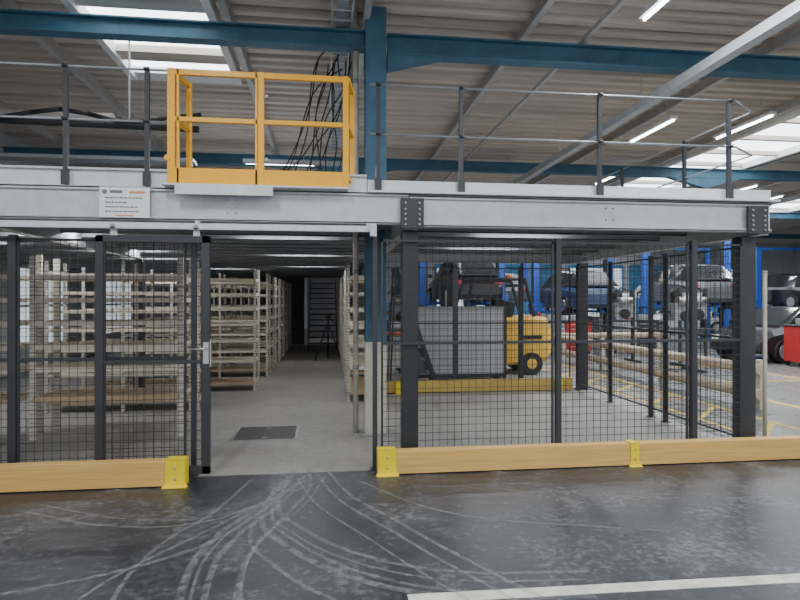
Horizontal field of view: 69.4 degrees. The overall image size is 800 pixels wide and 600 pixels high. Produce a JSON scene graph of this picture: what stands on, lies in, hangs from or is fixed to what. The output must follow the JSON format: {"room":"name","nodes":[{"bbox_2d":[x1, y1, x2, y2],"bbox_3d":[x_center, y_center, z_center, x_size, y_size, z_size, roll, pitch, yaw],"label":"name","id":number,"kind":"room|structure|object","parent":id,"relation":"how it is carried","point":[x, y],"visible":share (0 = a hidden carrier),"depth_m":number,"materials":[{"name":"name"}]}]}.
{"room":"warehouse","nodes":[
{"label":"warehouse","id":0,"kind":"room"},
{"bbox_2d":[0,132,130,376],"bbox_3d":[-8.774,-1.130,13.003,0.150,5.600,40.000,0,0,-7],"label":"wall","id":1,"kind":"structure","parent":0,"point":[5,140],"depth_m":14.03,"materials":[{"name":"paint"}]},
{"bbox_2d":[20,265,68,342],"bbox_3d":[-8.826,0.165,14.256,0.060,1.910,2.780,0,0,-7],"label":"window","id":2,"kind":"structure","parent":1,"relation":"in","point":[24,270],"depth_m":13.55,"materials":[{"name":"white paint"}]},
{"bbox_2d":[93,282,130,336],"bbox_3d":[-9.453,0.165,19.217,0.060,1.910,3.580,0,0,-7],"label":"window","id":3,"kind":"structure","parent":1,"relation":"in","point":[108,304],"depth_m":19.18,"materials":[{"name":"white paint"}]},
{"bbox_2d":[0,8,799,80],"bbox_3d":[10.501,-3.120,8.634,37.000,0.460,0.180,0,0,-7],"label":"roof beam","id":4,"kind":"structure","parent":1,"relation":"attached to","point":[404,51],"depth_m":7.27,"materials":[{"name":"blue metal"}]},
{"bbox_2d":[329,0,354,148],"bbox_3d":[-0.260,-3.410,3.495,0.260,0.080,19.000,0,0,-7],"label":"cable tray","id":5,"kind":"object","parent":4,"relation":"on","point":[342,9],"visible":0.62,"depth_m":8.20,"materials":[{"name":"grey metal"}]},
{"bbox_2d":[243,52,351,171],"bbox_3d":[-1.410,-2.355,8.123,1.487,2.072,1.070,0,0,-20],"label":"cable bundle","id":6,"kind":"object","parent":5,"relation":"hanging from","point":[320,163],"visible":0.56,"depth_m":8.07,"materials":[{"name":"black rubber"}]},
{"bbox_2d":[2,146,799,188],"bbox_3d":[9.705,-3.080,14.934,37.000,0.500,0.180,0,0,-7],"label":"roof beam","id":7,"kind":"structure","parent":1,"relation":"attached to","point":[714,177],"depth_m":13.96,"materials":[{"name":"blue metal"}]},
{"bbox_2d":[756,234,799,238],"bbox_3d":[8.088,-3.080,27.732,37.000,0.500,0.180,0,0,-7],"label":"roof beam","id":8,"kind":"structure","parent":1,"relation":"attached to","point":[769,236],"depth_m":29.10,"materials":[{"name":"blue metal"}]},
{"bbox_2d":[770,212,799,219],"bbox_3d":[8.903,-3.080,21.284,37.000,0.500,0.180,0,0,-7],"label":"roof beam","id":9,"kind":"structure","parent":1,"relation":"attached to","point":[773,215],"depth_m":21.97,"materials":[{"name":"blue metal"}]},
{"bbox_2d":[147,275,350,344],"bbox_3d":[-5.959,-0.830,23.236,8.000,5.000,3.600,0,0,-7],"label":"wall","id":10,"kind":"structure","parent":0,"point":[297,284],"depth_m":21.71,"materials":[{"name":"black paint"}]},
{"bbox_2d":[351,262,363,355],"bbox_3d":[-1.178,0.330,16.986,0.080,2.680,10.000,0,0,-7],"label":"wall partition","id":11,"kind":"structure","parent":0,"point":[361,267],"depth_m":15.54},
{"bbox_2d":[0,328,799,599],"bbox_3d":[9.655,1.718,15.331,37.000,0.104,40.000,0,0,-7],"label":"floor","id":12,"kind":"structure","parent":0,"point":[596,524],"depth_m":4.58,"materials":[{"name":"concrete"}]},
{"bbox_2d":[0,254,42,431],"bbox_3d":[-5.817,0.545,6.875,2.640,2.250,0.644,0,0,-7],"label":"shelving rack","id":13,"kind":"object","parent":12,"relation":"on","point":[23,345],"visible":0.29,"depth_m":7.32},
{"bbox_2d":[0,456,188,492],"bbox_3d":[-4.017,1.548,4.946,4.269,0.245,0.180,0,0,-7],"label":"guard","id":14,"kind":"object","parent":12,"relation":"on","point":[172,472],"visible":1,"depth_m":5.08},
{"bbox_2d":[0,234,198,475],"bbox_3d":[-3.884,0.535,5.275,3.955,2.270,0.120,0,0,-7],"label":"mesh fence","id":15,"kind":"object","parent":12,"relation":"on","point":[13,359],"visible":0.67,"depth_m":5.37,"materials":[{"name":"metal"}]},
{"bbox_2d":[29,255,190,440],"bbox_3d":[-3.558,0.570,7.261,1.750,2.200,0.644,0,0,-7],"label":"shelving rack","id":16,"kind":"object","parent":12,"relation":"on","point":[54,367],"visible":0.67,"depth_m":7.02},
{"bbox_2d":[44,261,200,413],"bbox_3d":[-4.179,0.545,8.947,2.194,2.250,0.644,0,0,-7],"label":"shelving rack","id":17,"kind":"object","parent":12,"relation":"on","point":[122,329],"visible":0.46,"depth_m":8.64,"materials":[{"name":"beige metal"}]},
{"bbox_2d":[134,259,144,387],"bbox_3d":[-4.478,0.490,9.917,0.260,2.360,0.260,0,0,-7],"label":"column","id":18,"kind":"structure","parent":12,"relation":"on","point":[140,266],"depth_m":9.84,"materials":[{"name":"paint"}]},
{"bbox_2d":[82,267,259,391],"bbox_3d":[-4.192,0.545,10.759,3.024,2.250,0.644,0,0,-7],"label":"shelving rack","id":19,"kind":"object","parent":12,"relation":"on","point":[242,380],"visible":0.52,"depth_m":10.63,"materials":[{"name":"beige metal"}]},
{"bbox_2d":[125,273,270,377],"bbox_3d":[-4.432,0.545,12.745,3.044,2.250,0.644,0,0,-7],"label":"shelving rack","id":20,"kind":"object","parent":12,"relation":"on","point":[219,368],"visible":0.49,"depth_m":12.62,"materials":[{"name":"beige metal"}]},
{"bbox_2d":[146,276,276,367],"bbox_3d":[-4.627,0.545,14.283,3.044,2.250,0.644,0,0,-7],"label":"shelving rack","id":21,"kind":"object","parent":12,"relation":"on","point":[274,318],"visible":0.44,"depth_m":14.14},
{"bbox_2d":[163,279,280,360],"bbox_3d":[-4.821,0.545,15.820,3.044,2.250,0.644,0,0,-7],"label":"shelving rack","id":22,"kind":"object","parent":12,"relation":"on","point":[279,280],"visible":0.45,"depth_m":15.69,"materials":[{"name":"beige metal"}]},
{"bbox_2d":[187,281,284,355],"bbox_3d":[-5.015,0.545,17.358,3.044,2.250,0.644,0,0,-7],"label":"shelving rack","id":23,"kind":"object","parent":12,"relation":"on","point":[283,282],"visible":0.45,"depth_m":17.23,"materials":[{"name":"beige metal"}]},
{"bbox_2d":[200,282,288,350],"bbox_3d":[-5.209,0.545,18.896,3.044,2.250,0.644,0,0,-7],"label":"shelving rack","id":24,"kind":"object","parent":12,"relation":"on","point":[287,284],"visible":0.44,"depth_m":18.95,"materials":[{"name":"beige metal"}]},
{"bbox_2d":[211,283,290,347],"bbox_3d":[-5.404,0.545,20.434,3.044,2.250,0.644,0,0,-7],"label":"shelving rack","id":25,"kind":"object","parent":12,"relation":"on","point":[289,283],"visible":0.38,"depth_m":20.31,"materials":[{"name":"beige metal"}]},
{"bbox_2d":[230,425,299,441],"bbox_3d":[-1.672,1.666,7.248,0.780,0.008,0.780,0,0,-7],"label":"access cover","id":26,"kind":"object","parent":12,"relation":"on","point":[282,432],"visible":1,"depth_m":7.21,"materials":[{"name":"grey metal"}]},
{"bbox_2d":[308,279,336,349],"bbox_3d":[-2.777,0.445,20.784,0.970,2.505,3.063,0,0,-7],"label":"staircase","id":27,"kind":"structure","parent":12,"relation":"on","point":[310,279],"depth_m":20.64,"materials":[{"name":"grey metal"}]},
{"bbox_2d":[314,315,339,360],"bbox_3d":[-2.014,1.048,16.180,0.762,1.256,0.664,0,0,-7],"label":"camera tripod","id":28,"kind":"object","parent":12,"relation":"on","point":[327,317],"visible":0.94,"depth_m":16.02,"materials":[{"name":"black metal"}]},
{"bbox_2d":[7,470,656,597],"bbox_3d":[-0.644,1.667,4.296,5.007,0.004,3.116,0,0,-7],"label":"tyre marks","id":29,"kind":"object","parent":12,"relation":"on","point":[327,470],"visible":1,"depth_m":3.86,"materials":[{"name":"grey rubber"}]},
{"bbox_2d":[337,283,350,346],"bbox_3d":[-1.971,0.545,20.313,0.456,2.250,1.644,0,0,-7],"label":"shelving rack","id":30,"kind":"object","parent":12,"relation":"on","point":[337,283],"visible":0.18,"depth_m":20.26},
{"bbox_2d":[338,282,352,349],"bbox_3d":[-1.733,0.545,18.428,0.456,2.250,1.644,0,0,-7],"label":"shelving rack","id":31,"kind":"object","parent":12,"relation":"on","point":[338,282],"visible":0.16,"depth_m":18.38,"materials":[{"name":"beige metal"}]},
{"bbox_2d":[339,279,352,360],"bbox_3d":[-1.495,0.545,16.543,0.456,2.250,1.644,0,0,-7],"label":"shelving rack","id":32,"kind":"object","parent":12,"relation":"on","point":[340,279],"visible":0.23,"depth_m":16.33,"materials":[{"name":"beige metal"}]},
{"bbox_2d":[341,276,359,369],"bbox_3d":[-1.257,0.545,14.658,0.456,2.250,1.644,0,0,-7],"label":"shelving rack","id":33,"kind":"object","parent":12,"relation":"on","point":[342,276],"visible":0.28,"depth_m":14.31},
{"bbox_2d":[343,274,363,375],"bbox_3d":[-1.019,0.545,12.773,0.456,2.250,1.644,0,0,-7],"label":"shelving rack","id":34,"kind":"object","parent":12,"relation":"on","point":[361,334],"visible":0.33,"depth_m":12.98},
{"bbox_2d":[344,265,363,401],"bbox_3d":[-0.715,0.545,10.443,0.536,2.250,1.944,0,0,-7],"label":"shelving rack","id":35,"kind":"object","parent":12,"relation":"on","point":[348,341],"visible":0.48,"depth_m":9.92,"materials":[{"name":"beige metal"}]},
{"bbox_2d":[359,6,392,436],"bbox_3d":[-0.313,-0.980,7.268,0.400,5.300,0.400,0,0,-7],"label":"steel column","id":36,"kind":"structure","parent":12,"relation":"on","point":[375,28],"depth_m":7.13,"materials":[{"name":"blue metal"}]},
{"bbox_2d":[352,11,358,432],"bbox_3d":[-0.558,-0.980,7.288,0.084,5.300,0.084,0,0,-7],"label":"downpipe","id":37,"kind":"object","parent":36,"relation":"attached to","point":[355,81],"visible":0.75,"depth_m":7.26,"materials":[{"name":"grey metal"}]},
{"bbox_2d":[386,285,399,377],"bbox_3d":[0.015,0.660,12.803,0.800,2.019,0.800,0,0,-7],"label":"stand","id":38,"kind":"object","parent":12,"relation":"on","point":[396,309],"visible":0.12,"depth_m":12.59,"materials":[{"name":"black metal"}]},
{"bbox_2d":[386,320,399,327],"bbox_3d":[0.166,0.925,30.763,4.240,1.490,2.040,0,0,-7],"label":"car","id":39,"kind":"object","parent":12,"relation":"on","point":[395,325],"visible":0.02,"depth_m":29.84,"materials":[{"name":"white metal"}]},
{"bbox_2d":[386,302,431,340],"bbox_3d":[0.440,0.870,23.647,2.000,1.600,0.710,0,0,-7],"label":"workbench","id":40,"kind":"object","parent":12,"relation":"on","point":[386,302],"visible":0.04,"depth_m":23.84,"materials":[{"name":"blue metal"}]},
{"bbox_2d":[400,198,423,447],"bbox_3d":[0.101,0.335,5.826,0.260,2.670,0.365,0,0,-7],"label":"column","id":41,"kind":"structure","parent":12,"relation":"on","point":[411,209],"depth_m":5.80,"materials":[{"name":"metal"}]},
{"bbox_2d":[387,266,436,380],"bbox_3d":[0.244,0.505,11.345,0.957,2.300,0.500,0,0,-7],"label":"step ladder","id":42,"kind":"object","parent":12,"relation":"on","point":[395,273],"visible":0.4,"depth_m":11.14,"materials":[{"name":"metal"}]},
{"bbox_2d":[418,306,505,378],"bbox_3d":[1.141,0.895,12.189,2.220,1.550,0.800,0,0,-7],"label":"crate","id":43,"kind":"object","parent":12,"relation":"on","point":[487,314],"visible":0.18,"depth_m":12.15,"materials":[{"name":"paint"}]},
{"bbox_2d":[418,262,507,305],"bbox_3d":[2.083,-0.280,19.414,3.200,3.900,1.920,0,0,-7],"label":"lift","id":44,"kind":"object","parent":12,"relation":"on","point":[421,273],"visible":0.23,"depth_m":19.14,"materials":[{"name":"blue metal"}]},
{"bbox_2d":[428,263,502,305],"bbox_3d":[2.081,-0.555,19.434,2.040,1.490,4.240,0,0,-7],"label":"car","id":45,"kind":"object","parent":44,"relation":"on","point":[478,291],"visible":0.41,"depth_m":17.58,"materials":[{"name":"black metal"}]},
{"bbox_2d":[396,273,550,374],"bbox_3d":[1.669,0.530,13.314,3.490,2.280,1.240,0,0,-7],"label":"forklift","id":46,"kind":"object","parent":12,"relation":"on","point":[446,278],"visible":0.34,"depth_m":12.92,"materials":[{"name":"yellow metal"}]},
{"bbox_2d":[386,266,570,379],"bbox_3d":[1.429,0.520,10.713,3.620,2.300,0.100,0,0,-7],"label":"mesh fence","id":47,"kind":"object","parent":12,"relation":"on","point":[521,273],"visible":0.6,"depth_m":10.77,"materials":[{"name":"metal"}]},
{"bbox_2d":[386,378,571,393],"bbox_3d":[1.446,1.550,10.499,3.500,0.240,0.170,0,0,-7],"label":"guard","id":48,"kind":"object","parent":12,"relation":"on","point":[483,384],"visible":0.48,"depth_m":10.47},
{"bbox_2d":[463,263,527,305],"bbox_3d":[4.480,-0.280,26.773,3.200,3.900,1.920,0,0,-7],"label":"lift","id":49,"kind":"object","parent":12,"relation":"on","point":[522,264],"visible":0.04,"depth_m":26.80,"materials":[{"name":"blue metal"}]},
{"bbox_2d":[480,274,527,305],"bbox_3d":[4.477,-0.455,26.792,2.040,1.490,4.240,0,0,-7],"label":"car","id":50,"kind":"object","parent":49,"relation":"on","point":[507,284],"visible":0.14,"depth_m":24.78,"materials":[{"name":"silver metal"}]},
{"bbox_2d":[513,302,545,316],"bbox_3d":[5.079,0.870,23.628,2.000,1.600,0.710,0,0,-7],"label":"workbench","id":51,"kind":"object","parent":12,"relation":"on","point":[516,311],"visible":0.02,"depth_m":23.97,"materials":[{"name":"blue metal"}]},
{"bbox_2d":[528,263,530,294],"bbox_3d":[6.104,-0.980,27.482,0.400,5.300,0.400,0,0,-7],"label":"steel column","id":52,"kind":"structure","parent":12,"relation":"on","point":[529,264],"depth_m":27.35,"materials":[{"name":"blue metal"}]},
{"bbox_2d":[545,315,564,331],"bbox_3d":[4.703,1.069,17.823,0.840,1.199,0.555,0,0,-7],"label":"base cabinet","id":53,"kind":"object","parent":12,"relation":"on","point":[548,316],"visible":0.18,"depth_m":17.59,"materials":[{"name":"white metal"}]},
{"bbox_2d":[370,236,742,469],"bbox_3d":[1.689,0.520,5.959,3.995,2.300,0.120,0,0,-7],"label":"mesh fence","id":54,"kind":"object","parent":12,"relation":"on","point":[691,340],"visible":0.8,"depth_m":5.94,"materials":[{"name":"metal"}]},
{"bbox_2d":[545,308,592,328],"bbox_3d":[7.721,0.925,28.397,4.240,1.490,2.040,0,0,-22],"label":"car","id":55,"kind":"object","parent":12,"relation":"on","point":[545,308],"visible":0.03,"depth_m":27.61,"materials":[{"name":"white metal"}]},
{"bbox_2d":[528,258,612,332],"bbox_3d":[6.088,-0.280,20.424,3.200,3.900,1.920,0,0,-7],"label":"lift","id":56,"kind":"object","parent":12,"relation":"on","point":[535,265],"visible":0.24,"depth_m":20.12,"materials":[{"name":"blue metal"}]},
{"bbox_2d":[542,271,618,314],"bbox_3d":[6.086,-0.255,20.444,2.040,1.490,4.240,0,0,-7],"label":"car","id":57,"kind":"object","parent":56,"relation":"on","point":[573,273],"visible":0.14,"depth_m":18.82,"materials":[{"name":"grey metal"}]},
{"bbox_2d":[549,308,592,332],"bbox_3d":[7.843,0.570,25.686,2.244,2.200,0.644,0,0,-7],"label":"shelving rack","id":58,"kind":"object","parent":12,"relation":"on","point":[563,317],"visible":0.05,"depth_m":25.51,"materials":[{"name":"grey metal"}]},
{"bbox_2d":[566,315,591,353],"bbox_3d":[5.410,1.069,17.811,0.840,1.199,0.555,0,0,-7],"label":"base cabinet","id":59,"kind":"object","parent":12,"relation":"on","point":[573,317],"visible":0.14,"depth_m":17.54,"materials":[{"name":"metal"}]},
{"bbox_2d":[574,264,591,389],"bbox_3d":[3.419,0.490,10.834,0.260,2.360,0.260,0,0,-7],"label":"column","id":60,"kind":"structure","parent":12,"relation":"on","point":[581,265],"depth_m":10.75,"materials":[{"name":"metal"}]},
{"bbox_2d":[0,165,780,277],"bbox_3d":[-2.824,-0.968,13.498,11.780,0.535,16.510,0,0,-7],"label":"platform","id":61,"kind":"object","parent":60,"relation":"on","point":[484,211],"visible":0.7,"depth_m":6.01,"materials":[{"name":"grey metal"}]},
{"bbox_2d":[0,62,166,186],"bbox_3d":[-4.929,-1.628,5.111,5.500,1.116,0.064,0,0,-7],"label":"railing","id":62,"kind":"object","parent":61,"relation":"on","point":[64,174],"visible":0.95,"depth_m":5.37,"materials":[{"name":"metal"}]},
{"bbox_2d":[99,187,149,217],"bbox_3d":[-2.538,-0.900,5.328,0.440,0.280,0.016,0,0,-7],"label":"notice sign","id":63,"kind":"object","parent":61,"relation":"attached to","point":[115,202],"visible":1,"depth_m":5.32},
{"bbox_2d":[95,223,211,474],"bbox_3d":[-2.254,0.458,5.286,1.012,2.305,0.126,0,0,-7],"label":"gate","id":64,"kind":"object","parent":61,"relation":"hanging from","point":[100,240],"visible":0.94,"depth_m":5.30,"materials":[{"name":"metal"}]},
{"bbox_2d":[0,220,376,236],"bbox_3d":[-3.193,-0.675,5.206,5.970,0.130,0.130,0,0,-7],"label":"rail","id":65,"kind":"object","parent":61,"relation":"attached to","point":[370,227],"depth_m":5.33,"materials":[{"name":"grey metal"}]},
{"bbox_2d":[164,68,353,188],"bbox_3d":[-1.330,-1.617,5.665,1.779,1.085,0.415,0,0,-7],"label":"safety gate","id":66,"kind":"object","parent":61,"relation":"on","point":[175,174],"visible":0.85,"depth_m":5.47,"materials":[{"name":"yellow metal"}]},
{"bbox_2d":[370,82,752,198],"bbox_3d":[1.577,-1.608,8.402,4.395,1.076,4.964,0,0,-7],"label":"railing","id":67,"kind":"object","parent":61,"relation":"on","point":[378,181],"visible":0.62,"depth_m":5.99,"materials":[{"name":"metal"}]},
{"bbox_2d":[376,435,799,476],"bbox_3d":[2.711,1.548,5.896,5.944,0.245,0.180,0,0,-7],"label":"guard","id":68,"kind":"object","parent":12,"relation":"on","point":[392,461],"visible":1,"depth_m":5.75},
{"bbox_2d":[592,314,613,339],"bbox_3d":[7.737,1.070,21.734,0.840,1.200,0.555,0,0,-7],"label":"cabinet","id":69,"kind":"object","parent":12,"relation":"on","point":[598,318],"visible":0.16,"depth_m":21.53,"materials":[{"name":"grey metal"}]},
{"bbox_2d":[605,318,636,353],"bbox_3d":[6.973,1.070,18.210,0.840,1.200,0.555,0,0,-7],"label":"cabinet","id":70,"kind":"object","parent":12,"relation":"on","point":[614,322],"visible":0.28,"depth_m":17.96,"materials":[{"name":"grey metal"}]},
{"bbox_2d":[602,287,640,362],"bbox_3d":[5.983,0.660,15.673,0.800,2.019,0.800,0,0,-7],"label":"stand","id":71,"kind":"object","parent":12,"relation":"on","point":[622,295],"visible":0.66,"depth_m":15.50,"materials":[{"name":"paint"}]},
{"bbox_2d":[636,315,658,347],"bbox_3d":[7.754,1.070,18.410,0.840,1.200,0.555,0,0,-7],"label":"cabinet","id":72,"kind":"object","parent":12,"relation":"on","point":[638,317],"visible":0.34,"depth_m":18.15,"materials":[{"name":"metal"}]},
{"bbox_2d":[574,248,731,435],"bbox_3d":[3.545,0.520,8.642,0.100,2.300,4.240,0,0,-7],"label":"mesh fence","id":73,"kind":"object","parent":12,"relation":"on","point":[665,262],"visible":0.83,"depth_m":8.24,"materials":[{"name":"metal"}]},
{"bbox_2d":[562,332,762,409],"bbox_3d":[6.692,1.295,13.132,3.830,0.750,8.580,0,0,-7],"label":"guard rail","id":74,"kind":"object","parent":12,"relation":"on","point":[759,363],"visible":0.48,"depth_m":11.29,"materials":[{"name":"beige paint"}]},
{"bbox_2d":[640,248,709,338],"bbox_3d":[11.801,-0.280,24.674,3.200,3.900,1.920,0,0,-7],"label":"lift","id":75,"kind":"object","parent":12,"relation":"on","point":[708,253],"visible":0.02,"depth_m":24.71,"materials":[{"name":"blue metal"}]},
{"bbox_2d":[635,271,716,304],"bbox_3d":[11.798,-0.555,24.693,2.040,1.490,4.240,0,0,-7],"label":"car","id":76,"kind":"object","parent":75,"relation":"on","point":[638,290],"visible":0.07,"depth_m":26.00,"materials":[{"name":"white metal"}]},
{"bbox_2d":[655,286,706,372],"bbox_3d":[6.556,0.660,13.528,0.800,2.019,0.800,0,0,-7],"label":"stand","id":77,"kind":"object","parent":12,"relation":"on","point":[672,290],"visible":0.27,"depth_m":13.32,"materials":[{"name":"paint"}]},
{"bbox_2d":[635,311,731,332],"bbox_3d":[14.231,0.925,29.217,4.240,1.490,2.040,0,0,3],"label":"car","id":78,"kind":"object","parent":12,"relation":"on","point":[657,317],"visible":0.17,"depth_m":28.35,"materials":[{"name":"grey metal"}]},
{"bbox_2d":[638,241,730,328],"bbox_3d":[9.872,-0.280,19.995,3.200,3.900,1.920,0,0,3],"label":"lift","id":79,"kind":"object","parent":12,"relation":"on","point":[728,252],"visible":0.21,"depth_m":19.89,"materials":[{"name":"blue metal"}]},
{"bbox_2d":[655,265,731,308],"bbox_3d":[9.873,-0.455,20.015,2.040,1.490,4.240,0,0,3],"label":"car","id":80,"kind":"object","parent":79,"relation":"on","point":[728,274],"visible":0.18,"depth_m":18.32,"materials":[{"name":"silver metal"}]},
{"bbox_2d":[669,288,714,367],"bbox_3d":[7.423,0.660,14.646,0.800,2.019,0.800,0,0,-7],"label":"stand","id":81,"kind":"object","parent":12,"relation":"on","point":[703,297],"visible":0.32,"depth_m":14.49,"materials":[{"name":"paint"}]},
{"bbox_2d":[684,307,731,335],"bbox_3d":[14.253,0.870,26.803,2.000,1.600,0.710,0,0,-7],"label":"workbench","id":82,"kind":"object","parent":12,"relation":"on","point":[712,308],"visible":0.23,"depth_m":26.95,"materials":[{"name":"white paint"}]},
{"bbox_2d":[732,206,767,436],"bbox_3d":[3.781,0.335,6.291,0.260,2.670,0.365,0,0,-7],"label":"column","id":83,"kind":"structure","parent":12,"relation":"on","point":[757,216],"depth_m":6.27,"materials":[{"name":"metal"}]},
{"bbox_2d":[709,306,799,363],"bbox_3d":[10.949,0.925,16.497,4.240,1.490,2.040,0,0,-22],"label":"car","id":84,"kind":"object","parent":12,"relation":"on","point":[777,316],"visible":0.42,"depth_m":15.73,"materials":[{"name":"grey metal"}]},
{"bbox_2d":[762,271,767,435],"bbox_3d":[4.116,0.670,6.517,0.160,2.000,0.160,0,0,-7],"label":"post","id":85,"kind":"object","parent":12,"relation":"on","point":[763,272],"visible":0.7,"depth_m":6.50,"materials":[{"name":"beige metal"}]},
{"bbox_2d":[756,247,799,308],"bbox_3d":[16.526,-0.280,24.767,3.200,3.900,1.920,0,0,-7],"label":"lift","id":86,"kind":"object","parent":12,"relation":"on","point":[759,302],"visible":0.41,"depth_m":24.46,"materials":[{"name":"blue metal"}]},
{"bbox_2d":[762,274,799,305],"bbox_3d":[16.524,-0.355,24.786,2.040,1.490,4.240,0,0,-7],"label":"car","id":87,"kind":"object","parent":86,"relation":"on","point":[782,289],"visible":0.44,"depth_m":23.88,"materials":[{"name":"grey metal"}]},
{"bbox_2d":[782,318,799,366],"bbox_3d":[10.252,1.070,14.592,0.840,1.200,0.555,0,0,-7],"label":"cabinet","id":88,"kind":"object","parent":12,"relation":"on","point":[791,332],"visible":1,"depth_m":14.54,"materials":[{"name":"red metal"}]},
{"bbox_2d":[0,0,799,243],"bbox_3d":[9.655,-3.660,15.331,37.000,0.060,40.000,0,0,-7],"label":"ceiling","id":89,"kind":"structure","parent":0,"point":[695,25],"depth_m":10.02,"materials":[{"name":"grey metal"}]},
{"bbox_2d":[0,41,201,165],"bbox_3d":[-4.479,-2.655,8.722,7.301,1.950,2.690,0,0,-7],"label":"overhead pipework","id":90,"kind":"object","parent":89,"relation":"hanging from","point":[54,111],"visible":0.6,"depth_m":7.66,"materials":[{"name":"black metal"}]},
{"bbox_2d":[60,0,241,84],"bbox_3d":[-3.129,-3.540,7.215,1.700,0.180,4.220,0,0,-7],"label":"window","id":91,"kind":"structure","parent":89,"relation":"attached to","point":[153,55],"depth_m":8.16,"materials":[{"name":"white glass"}]},
{"bbox_2d":[0,0,799,233],"bbox_3d":[6.713,-3.545,14.959,28.990,0.170,40.000,0,0,-7],"label":"roof beams","id":92,"kind":"structure","parent":89,"relation":"attached to","point":[49,44],"depth_m":10.28,"materials":[{"name":"grey metal"}]},
{"bbox_2d":[593,177,612,184],"bbox_3d":[5.524,-3.411,15.313,0.120,0.438,1.500,0,0,-7],"label":"fluorescent light","id":93,"kind":"object","parent":89,"relation":"hanging from","point":[606,178],"visible":0.39,"depth_m":15.46,"materials":[{"name":"white paint"}]},
{"bbox_2d":[442,0,799,183],"bbox_3d":[2.695,-3.210,10.420,1.360,0.840,32.000,0,0,-7],"label":"conduit trunking","id":94,"kind":"object","parent":89,"relation":"hanging from","point":[790,14],"visible":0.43,"depth_m":7.49,"materials":[{"name":"grey metal"}]},
{"bbox_2d":[627,99,677,141],"bbox_3d":[4.724,-3.386,10.878,0.120,0.488,1.500,0,0,-7],"label":"fluorescent light","id":95,"kind":"object","parent":89,"relation":"hanging from","point":[670,119],"visible":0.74,"depth_m":10.72,"materials":[{"name":"white paint"}]},
{"bbox_2d":[638,0,669,20],"bbox_3d":[2.845,-3.386,5.802,0.120,0.488,1.500,0,0,-7],"label":"fluorescent light","id":96,"kind":"object","parent":89,"relation":"hanging from","point":[654,6],"visible":1,"depth_m":6.32,"materials":[{"name":"white paint"}]},
{"bbox_2d":[608,107,799,187],"bbox_3d":[7.241,-3.540,21.074,2.250,0.180,24.100,0,0,-7],"label":"window","id":97,"kind":"structure","parent":89,"relation":"attached to","point":[778,137],"depth_m":13.77,"materials":[{"name":"white glass"}]},
{"bbox_2d":[713,96,776,138],"bbox_3d":[6.399,-3.411,10.787,0.120,0.438,1.500,0,0,-7],"label":"fluorescent light","id":98,"kind":"object","parent":89,"relation":"hanging from","point":[770,114],"visible":0.93,"depth_m":10.57,"materials":[{"name":"white paint"}]},
{"bbox_2d":[736,183,758,189],"bbox_3d":[9.950,-3.411,16.981,0.120,0.438,1.500,0,0,-7],"label":"fluorescent light","id":99,"kind":"object","parent":89,"relation":"hanging from","point":[754,184],"visible":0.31,"depth_m":16.54,"materials":[{"name":"white paint"}]},
{"bbox_2d":[771,194,784,198],"bbox_3d":[11.759,-3.411,18.621,0.120,0.438,1.500,0,0,-7],"label":"fluorescent light","id":100,"kind":"object","parent":89,"relation":"hanging from","point":[779,195],"visible":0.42,"depth_m":18.04,"materials":[{"name":"white paint"}]},
{"bbox_2d":[770,195,799,211],"bbox_3d":[14.485,-3.540,20.981,2.100,0.180,26.100,0,0,-7],"label":"window","id":101,"kind":"structure","parent":89,"relation":"attached to","point":[789,204],"depth_m":22.07,"materials":[{"name":"white paint"}]},
{"bbox_2d":[304,243,792,328],"bbox_3d":[7.139,-1.130,35.248,37.000,5.600,0.150,0,0,-7],"label":"wall","id":102,"kind":"structure","parent":0,"point":[775,262],"depth_m":36.53,"materials":[{"name":"paint"}]},
{"bbox_2d":[435,263,491,305],"bbox_3d":[3.831,-0.255,34.704,3.500,3.850,0.100,0,0,-7],"label":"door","id":103,"kind":"structure","parent":102,"relation":"in","point":[437,264],"depth_m":34.49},
{"bbox_2d":[505,264,550,285],"bbox_3d":[7.948,-0.255,35.224,4.000,3.850,0.100,0,0,-7],"label":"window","id":104,"kind":"structure","parent":102,"relation":"in","point":[507,271],"depth_m":35.27,"materials":[{"name":"blue glass"}]},
{"bbox_2d":[568,265,623,316],"bbox_3d":[12.115,-0.255,35.750,3.600,3.850,0.100,0,0,-7],"label":"door","id":105,"kind":"structure","parent":102,"relation":"in","point":[573,267],"depth_m":35.89,"materials":[{"name":"metal"}]},
{"bbox_2d":[629,265,669,314],"bbox_3d":[16.232,-0.255,36.270,3.900,3.850,0.100,0,0,-7],"label":"door","id":106,"kind":"structure","parent":102,"relation":"in","point":[637,273],"depth_m":36.08,"materials":[{"name":"blue metal"}]},
{"bbox_2d":[793,243,799,273],"bbox_3d":[28.083,-1.130,17.659,0.150,5.600,40.000,0,0,-7],"label":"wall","id":107,"kind":"structure","parent":0,"point":[796,254],"depth_m":37.21,"materials":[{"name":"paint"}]}
]}

